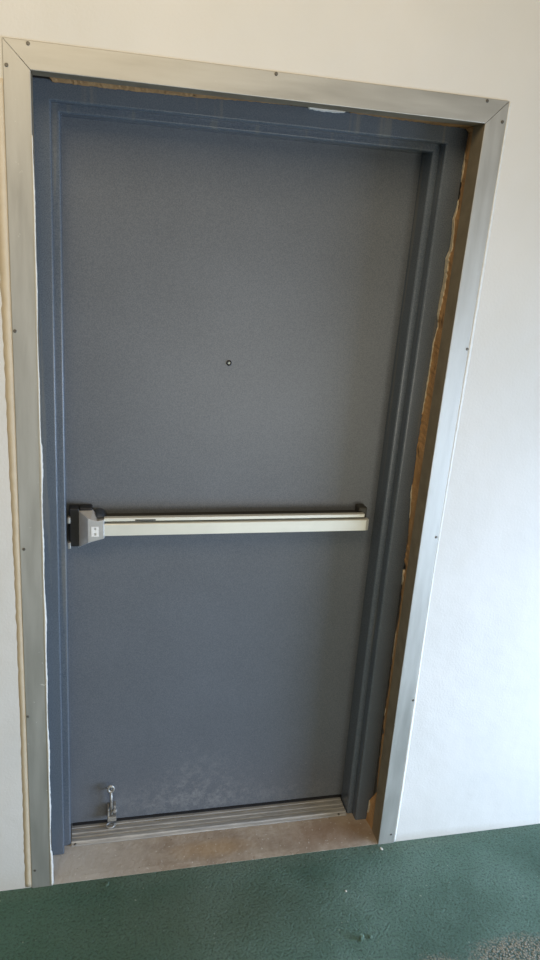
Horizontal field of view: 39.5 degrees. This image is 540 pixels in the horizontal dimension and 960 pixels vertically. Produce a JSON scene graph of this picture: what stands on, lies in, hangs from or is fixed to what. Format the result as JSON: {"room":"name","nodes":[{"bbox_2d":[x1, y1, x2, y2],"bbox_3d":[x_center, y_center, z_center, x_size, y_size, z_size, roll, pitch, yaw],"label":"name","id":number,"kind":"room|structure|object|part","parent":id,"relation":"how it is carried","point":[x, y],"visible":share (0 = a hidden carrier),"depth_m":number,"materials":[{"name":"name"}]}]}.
{"room":"commercial building interior","nodes":[
{"label":"commercial building interior","id":0,"kind":"room"},
{"bbox_2d":[0,0,539,890],"bbox_3d":[-0.067,-0.265,1.943,7.400,3.120,0.298,0,19,-14],"label":"wall","id":1,"kind":"structure","parent":0,"point":[473,764],"depth_m":1.92,"materials":[{"name":"paint"}]},
{"bbox_2d":[0,78,31,886],"bbox_3d":[-0.611,0.177,1.802,0.024,2.047,0.003,0,19,-14],"label":"sealant","id":2,"kind":"structure","parent":1,"relation":"attached to","point":[5,285],"depth_m":1.72,"materials":[{"name":"white"}]},
{"bbox_2d":[53,797,377,884],"bbox_3d":[-0.170,1.119,2.378,0.989,0.033,0.262,0,19,-14],"label":"door sill","id":3,"kind":"structure","parent":1,"relation":"attached to","point":[147,855],"depth_m":2.30,"materials":[{"name":"concrete"}]},
{"bbox_2d":[71,797,345,846],"bbox_3d":[-0.187,1.078,2.424,0.874,0.012,0.122,0,19,-14],"label":"threshold","id":4,"kind":"object","parent":3,"relation":"on","point":[151,827],"visible":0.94,"depth_m":2.39,"materials":[{"name":"metal"}]},
{"bbox_2d":[105,822,114,828],"bbox_3d":[-0.496,1.073,2.339,0.031,0.006,0.027,0,19,-14],"label":"ring","id":5,"kind":"object","parent":4,"relation":"on","point":[113,823],"visible":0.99,"depth_m":2.33,"materials":[{"name":"metal"}]},
{"bbox_2d":[61,117,421,825],"bbox_3d":[-0.112,0.117,2.108,0.911,2.010,0.110,0,19,-14],"label":"door","id":6,"kind":"structure","parent":1,"relation":"in","point":[232,303],"depth_m":2.04,"materials":[{"name":"paint"}]},
{"bbox_3d":[-0.487,0.990,2.309,0.010,0.086,0.008,0,19,-14],"label":"rod","id":7,"kind":"part","parent":6,"relation":"part of","materials":[{"name":"metal"}]},
{"bbox_3d":[-0.479,1.010,2.324,0.013,0.020,0.032,0,19,-14],"label":"thumb knob","id":8,"kind":"part","parent":6,"relation":"part of","materials":[{"name":"metal"}]},
{"bbox_2d":[32,77,467,854],"bbox_3d":[-0.104,0.100,2.096,1.018,2.081,0.157,0,19,-14],"label":"door frame","id":9,"kind":"structure","parent":1,"relation":"attached to","point":[442,148],"depth_m":1.91,"materials":[{"name":"paint"}]},
{"bbox_3d":[-0.037,-0.849,1.783,1.010,0.062,0.157,0,19,-14],"label":"head rail","id":10,"kind":"part","parent":9,"relation":"part of","materials":[{"name":"metal"}]},
{"bbox_2d":[2,37,509,887],"bbox_3d":[-0.068,0.134,1.946,1.099,2.123,0.059,0,19,-14],"label":"door frame","id":11,"kind":"structure","parent":1,"relation":"attached to","point":[17,77],"depth_m":1.75,"materials":[{"name":"metal"}]},
{"bbox_2d":[394,102,510,840],"bbox_3d":[0.469,0.139,2.051,0.017,2.117,0.004,0,19,-14],"label":"sealant","id":12,"kind":"structure","parent":1,"relation":"attached to","point":[498,175],"depth_m":1.95,"materials":[{"name":"beige paint"}]},
{"bbox_2d":[0,824,539,959],"bbox_3d":[0.364,1.924,0.201,7.400,0.120,4.502,0,19,-14],"label":"floor","id":13,"kind":"structure","parent":0,"point":[470,895],"depth_m":2.12,"materials":[{"name":"green carpet"}]},
{"bbox_2d":[359,934,363,941],"bbox_3d":[0.248,1.239,2.039,0.015,0.019,0.012,-8,22,-33],"label":"pebble","id":14,"kind":"object","parent":13,"relation":"on","point":[361,937],"visible":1,"depth_m":2.04,"materials":[{"name":"grey stone"}]}
]}

